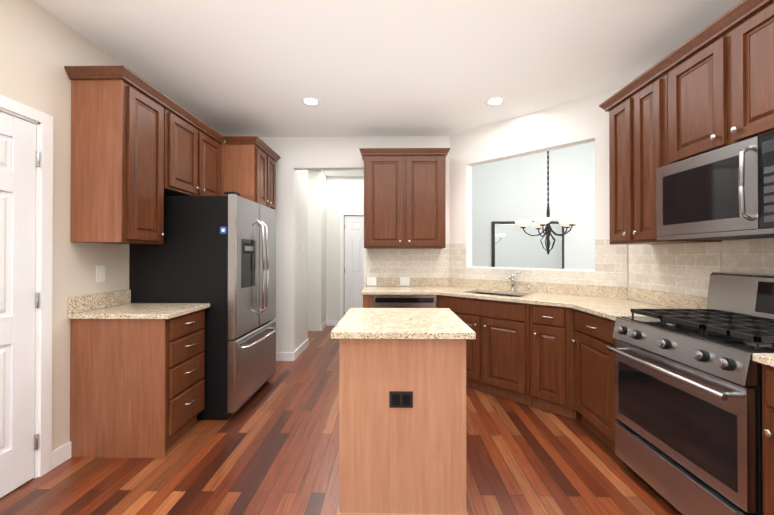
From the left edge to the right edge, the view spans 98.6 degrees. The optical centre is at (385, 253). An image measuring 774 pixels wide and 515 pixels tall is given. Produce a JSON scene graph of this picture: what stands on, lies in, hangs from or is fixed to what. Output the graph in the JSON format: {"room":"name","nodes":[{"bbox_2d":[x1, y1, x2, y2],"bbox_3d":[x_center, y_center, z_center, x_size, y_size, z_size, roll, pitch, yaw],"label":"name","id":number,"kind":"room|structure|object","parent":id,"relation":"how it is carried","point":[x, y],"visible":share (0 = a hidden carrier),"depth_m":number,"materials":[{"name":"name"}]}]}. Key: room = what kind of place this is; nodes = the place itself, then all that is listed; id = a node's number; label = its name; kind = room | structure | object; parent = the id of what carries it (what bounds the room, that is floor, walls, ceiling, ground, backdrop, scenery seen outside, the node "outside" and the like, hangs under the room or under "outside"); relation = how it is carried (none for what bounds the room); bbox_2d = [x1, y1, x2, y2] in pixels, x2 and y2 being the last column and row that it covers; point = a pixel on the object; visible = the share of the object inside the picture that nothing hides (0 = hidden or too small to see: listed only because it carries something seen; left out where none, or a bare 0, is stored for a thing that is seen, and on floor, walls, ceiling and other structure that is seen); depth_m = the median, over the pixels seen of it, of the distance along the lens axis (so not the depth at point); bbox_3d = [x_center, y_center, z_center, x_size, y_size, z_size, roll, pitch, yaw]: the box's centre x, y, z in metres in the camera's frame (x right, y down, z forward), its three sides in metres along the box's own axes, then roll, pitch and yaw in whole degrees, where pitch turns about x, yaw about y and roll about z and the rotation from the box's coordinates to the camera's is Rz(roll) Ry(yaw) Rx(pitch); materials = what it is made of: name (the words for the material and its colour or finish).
{"room":"kitchen","nodes":[
{"label":"kitchen","id":0,"kind":"room"},
{"bbox_2d":[0,0,224,450],"bbox_3d":[-2.099,-0.081,0.873,0.120,2.740,6.670,0,0,1],"label":"wall","id":1,"kind":"structure","parent":0,"point":[40,48],"depth_m":2.06,"materials":[{"name":"paint"}]},
{"bbox_2d":[0,112,39,497],"bbox_3d":[-2.010,0.267,1.531,0.111,2.035,0.802,0,0,1],"label":"door","id":2,"kind":"structure","parent":1,"relation":"in","point":[19,164],"depth_m":1.83,"materials":[{"name":"white wood"}]},
{"bbox_2d":[0,95,52,477],"bbox_3d":[-2.079,0.231,1.527,0.136,2.122,0.944,0,0,1],"label":"door frame","id":3,"kind":"structure","parent":1,"relation":"attached to","point":[43,121],"depth_m":1.95,"materials":[{"name":"white wood"}]},
{"bbox_2d":[96,265,104,281],"bbox_3d":[-2.005,0.139,2.341,0.010,0.115,0.070,0,0,1],"label":"light switch","id":4,"kind":"object","parent":1,"relation":"attached to","point":[100,273],"visible":1,"depth_m":2.34,"materials":[{"name":"white plastic"}]},
{"bbox_2d":[68,65,171,243],"bbox_3d":[-1.835,-0.624,2.320,0.350,1.102,0.394,0,0,1],"label":"upper cabinet","id":5,"kind":"object","parent":1,"relation":"attached to","point":[141,148],"depth_m":2.13,"materials":[{"name":"brown wood"}]},
{"bbox_2d":[168,101,223,195],"bbox_3d":[-1.824,-0.836,2.938,0.350,0.672,0.820,0,0,1],"label":"upper cabinet","id":6,"kind":"object","parent":1,"relation":"attached to","point":[194,148],"depth_m":2.85,"materials":[{"name":"brown wood"}]},
{"bbox_2d":[221,136,280,209],"bbox_3d":[-1.629,-0.833,3.659,0.715,0.672,0.700,0,0,1],"label":"upper cabinet","id":7,"kind":"object","parent":1,"relation":"attached to","point":[248,167],"visible":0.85,"depth_m":3.35,"materials":[{"name":"brown wood"}]},
{"bbox_2d":[296,170,327,348],"bbox_3d":[-1.161,-0.059,5.152,0.140,2.740,1.920,0,0,1],"label":"wall","id":8,"kind":"structure","parent":0,"point":[301,175],"depth_m":4.54,"materials":[{"name":"paint"}]},
{"bbox_2d":[295,338,308,359],"bbox_3d":[-1.117,1.257,4.424,0.014,0.100,0.680,0,0,1],"label":"baseboard","id":9,"kind":"structure","parent":8,"relation":"attached to","point":[305,344],"depth_m":4.38,"materials":[{"name":"white wood"}]},
{"bbox_2d":[321,320,327,330],"bbox_3d":[-1.090,1.265,5.889,0.014,0.100,0.450,0,0,1],"label":"baseboard","id":10,"kind":"structure","parent":8,"relation":"attached to","point":[325,323],"depth_m":5.88,"materials":[{"name":"white wood"}]},
{"bbox_2d":[308,170,323,330],"bbox_3d":[-1.960,-0.056,5.757,1.720,2.740,0.140,0,0,1],"label":"wall","id":11,"kind":"structure","parent":0,"point":[323,201],"depth_m":5.67,"materials":[{"name":"paint"}]},
{"bbox_2d":[225,136,449,352],"bbox_3d":[-0.577,-0.064,4.121,2.805,2.740,0.120,0,0,1],"label":"wall","id":12,"kind":"structure","parent":0,"point":[318,153],"depth_m":4.07,"materials":[{"name":"paint"}]},
{"bbox_2d":[276,351,294,360],"bbox_3d":[-1.549,1.256,4.065,0.864,0.100,0.014,0,0,1],"label":"baseboard","id":13,"kind":"structure","parent":12,"relation":"attached to","point":[280,356],"depth_m":4.05,"materials":[{"name":"white wood"}]},
{"bbox_2d":[366,279,440,286],"bbox_3d":[0.219,0.339,4.033,0.920,0.102,0.020,0,0,1],"label":"backsplash","id":14,"kind":"structure","parent":12,"relation":"attached to","point":[369,282],"depth_m":4.02,"materials":[{"name":"beige stone"}]},
{"bbox_2d":[359,148,449,248],"bbox_3d":[0.213,-0.617,3.858,1.005,1.102,0.380,0,0,1],"label":"upper cabinet","id":15,"kind":"object","parent":12,"relation":"attached to","point":[404,198],"visible":1,"depth_m":3.70,"materials":[{"name":"brown wood"}]},
{"bbox_2d":[0,326,681,514],"bbox_3d":[1.036,1.346,2.224,9.100,0.100,9.700,0,0,1],"label":"floor","id":16,"kind":"structure","parent":0,"point":[270,446],"depth_m":2.01,"materials":[{"name":"brown wood"}]},
{"bbox_2d":[68,290,209,457],"bbox_3d":[-1.679,0.787,2.341,0.662,1.020,0.488,0,0,1],"label":"base cabinet","id":17,"kind":"object","parent":16,"relation":"on","point":[137,380],"visible":1,"depth_m":2.12,"materials":[{"name":"brown wood"}]},
{"bbox_2d":[129,192,277,419],"bbox_3d":[-1.541,0.409,3.045,0.913,1.783,0.912,0,0,1],"label":"fridge","id":18,"kind":"object","parent":16,"relation":"on","point":[218,253],"visible":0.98,"depth_m":2.60,"materials":[{"name":"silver metal"}]},
{"bbox_2d":[331,308,475,514],"bbox_3d":[0.089,0.837,1.970,0.695,0.916,0.752,0,0,1],"label":"kitchen island","id":19,"kind":"object","parent":16,"relation":"on","point":[402,411],"visible":1,"depth_m":1.64,"materials":[{"name":"brown wood"}]},
{"bbox_2d":[373,295,436,307],"bbox_3d":[0.197,0.864,3.690,0.658,0.880,0.640,0,0,1],"label":"dishwasher","id":20,"kind":"object","parent":16,"relation":"on","point":[404,301],"visible":0.17,"depth_m":3.42,"materials":[{"name":"silver metal"}]},
{"bbox_2d":[466,323,568,416],"bbox_3d":[1.186,0.860,3.228,1.321,0.883,1.275,0,0,1],"label":"base cabinet","id":21,"kind":"object","parent":16,"relation":"on","point":[544,339],"depth_m":2.82,"materials":[{"name":"brown wood"}]},
{"bbox_2d":[361,287,680,322],"bbox_3d":[0.905,0.401,3.038,2.328,0.031,1.984,0,0,1],"label":"countertop","id":22,"kind":"structure","parent":21,"relation":"on","point":[470,304],"depth_m":2.95,"materials":[{"name":"beige stone"}]},
{"bbox_2d":[475,272,529,296],"bbox_3d":[1.121,0.394,3.329,0.624,0.415,0.490,0,0,43],"label":"sink","id":23,"kind":"object","parent":22,"relation":"in","point":[507,284],"depth_m":3.52,"materials":[{"name":"silver metal"}]},
{"bbox_2d":[569,323,617,450],"bbox_3d":[1.741,0.855,2.288,0.630,0.882,0.520,0,0,1],"label":"base cabinet","id":24,"kind":"object","parent":16,"relation":"on","point":[591,366],"depth_m":2.29,"materials":[{"name":"brown wood"}]},
{"bbox_2d":[606,272,773,514],"bbox_3d":[1.674,0.685,1.646,0.708,1.155,0.761,0,0,1],"label":"range","id":25,"kind":"object","parent":16,"relation":"on","point":[688,411],"visible":1,"depth_m":1.56,"materials":[{"name":"silver metal"}]},
{"bbox_2d":[762,367,773,514],"bbox_3d":[1.715,0.848,0.868,0.630,0.882,0.775,0,0,1],"label":"base cabinet","id":26,"kind":"object","parent":16,"relation":"on","point":[767,372],"depth_m":1.22,"materials":[{"name":"brown wood"}]},
{"bbox_2d":[753,353,773,366],"bbox_3d":[1.707,0.389,0.863,0.645,0.031,0.791,0,0,1],"label":"countertop","id":27,"kind":"structure","parent":26,"relation":"on","point":[767,359],"depth_m":1.23,"materials":[{"name":"beige stone"}]},
{"bbox_2d":[328,176,363,319],"bbox_3d":[-0.527,-0.053,6.171,1.370,2.740,0.120,0,0,1],"label":"wall","id":28,"kind":"structure","parent":0,"point":[345,194],"depth_m":6.12,"materials":[{"name":"paint"}]},
{"bbox_2d":[340,212,363,319],"bbox_3d":[-0.394,0.270,6.099,0.884,2.092,0.016,0,0,1],"label":"door frame","id":29,"kind":"structure","parent":28,"relation":"attached to","point":[342,214],"depth_m":6.10,"materials":[{"name":"white wood"}]},
{"bbox_2d":[344,216,363,314],"bbox_3d":[-0.396,0.303,6.106,0.744,2.010,0.111,0,0,1],"label":"hall door","id":30,"kind":"structure","parent":28,"relation":"in","point":[353,258],"depth_m":6.13,"materials":[{"name":"white wood"}]},
{"bbox_2d":[32,0,742,176],"bbox_3d":[-0.361,-1.496,1.815,5.060,0.100,8.840,0,0,1],"label":"ceiling","id":31,"kind":"structure","parent":0,"point":[263,68],"depth_m":2.40,"materials":[{"name":"paint"}]},
{"bbox_2d":[301,97,320,105],"bbox_3d":[-0.707,-1.435,3.141,0.180,0.008,0.180,0,0,1],"label":"recessed light","id":32,"kind":"object","parent":31,"relation":"in","point":[308,101],"visible":1,"depth_m":3.14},
{"bbox_2d":[485,97,504,105],"bbox_3d":[1.033,-1.435,3.139,0.180,0.008,0.180,0,0,1],"label":"recessed light","id":33,"kind":"object","parent":31,"relation":"in","point":[494,101],"visible":1,"depth_m":3.14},
{"bbox_2d":[472,142,594,268],"bbox_3d":[2.952,-0.532,6.360,5.260,3.700,0.120,0,0,1],"label":"wall","id":34,"kind":"structure","parent":0,"point":[513,189],"depth_m":6.28,"materials":[{"name":"paint"}]},
{"bbox_2d":[492,221,563,268],"bbox_3d":[2.685,-0.148,6.282,1.350,0.930,0.034,0,0,1],"label":"mirror","id":35,"kind":"object","parent":34,"relation":"attached to","point":[514,245],"visible":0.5,"depth_m":6.27,"materials":[{"name":"grey mirror"}]},
{"bbox_2d":[449,86,628,286],"bbox_3d":[1.498,-0.068,3.443,1.870,2.740,0.120,0,0,43],"label":"wall","id":36,"kind":"structure","parent":0,"point":[584,120],"depth_m":3.38,"materials":[{"name":"paint"}]},
{"bbox_2d":[466,266,594,271],"bbox_3d":[1.458,0.155,3.480,1.288,0.015,0.144,0,0,43],"label":"sill","id":37,"kind":"structure","parent":36,"relation":"on","point":[588,270],"depth_m":3.34,"materials":[{"name":"white wood"}]},
{"bbox_2d":[653,238,773,244],"bbox_3d":[2.079,-0.085,0.146,0.120,2.740,5.366,0,0,1],"label":"wall","id":38,"kind":"structure","parent":0,"point":[725,240],"depth_m":1.96,"materials":[{"name":"tile"}]},
{"bbox_2d":[603,60,721,244],"bbox_3d":[1.881,-0.625,2.303,0.350,1.102,0.542,0,0,1],"label":"upper cabinet","id":39,"kind":"object","parent":38,"relation":"attached to","point":[635,111],"depth_m":2.26,"materials":[{"name":"brown wood"}]},
{"bbox_2d":[649,291,707,308],"bbox_3d":[2.032,0.325,1.517,0.020,0.105,2.110,0,0,1],"label":"backsplash","id":40,"kind":"structure","parent":38,"relation":"attached to","point":[666,298],"depth_m":2.32,"materials":[{"name":"beige stone"}]},
{"bbox_2d":[663,0,773,166],"bbox_3d":[1.869,-0.853,1.647,0.350,0.652,0.765,0,0,1],"label":"upper cabinet","id":41,"kind":"object","parent":38,"relation":"attached to","point":[710,87],"depth_m":1.67,"materials":[{"name":"brown wood"}]},
{"bbox_2d":[656,131,773,239],"bbox_3d":[1.817,-0.302,1.646,0.455,0.434,0.759,0,0,1],"label":"microwave","id":42,"kind":"object","parent":41,"relation":"attached to","point":[725,193],"visible":1,"depth_m":1.64,"materials":[{"name":"silver metal"}]},
{"bbox_3d":[2.914,-2.443,4.269,5.260,0.100,4.324,0,0,1],"label":"ceiling","id":43,"kind":"structure","parent":0,"visible":0},
{"bbox_2d":[515,151,581,254],"bbox_3d":[2.304,-1.186,4.745,0.858,2.410,0.830,0,0,1],"label":"chandelier","id":44,"kind":"object","parent":43,"relation":"hanging from","point":[542,222],"visible":1,"depth_m":4.70,"materials":[{"name":"metal"}]}
]}

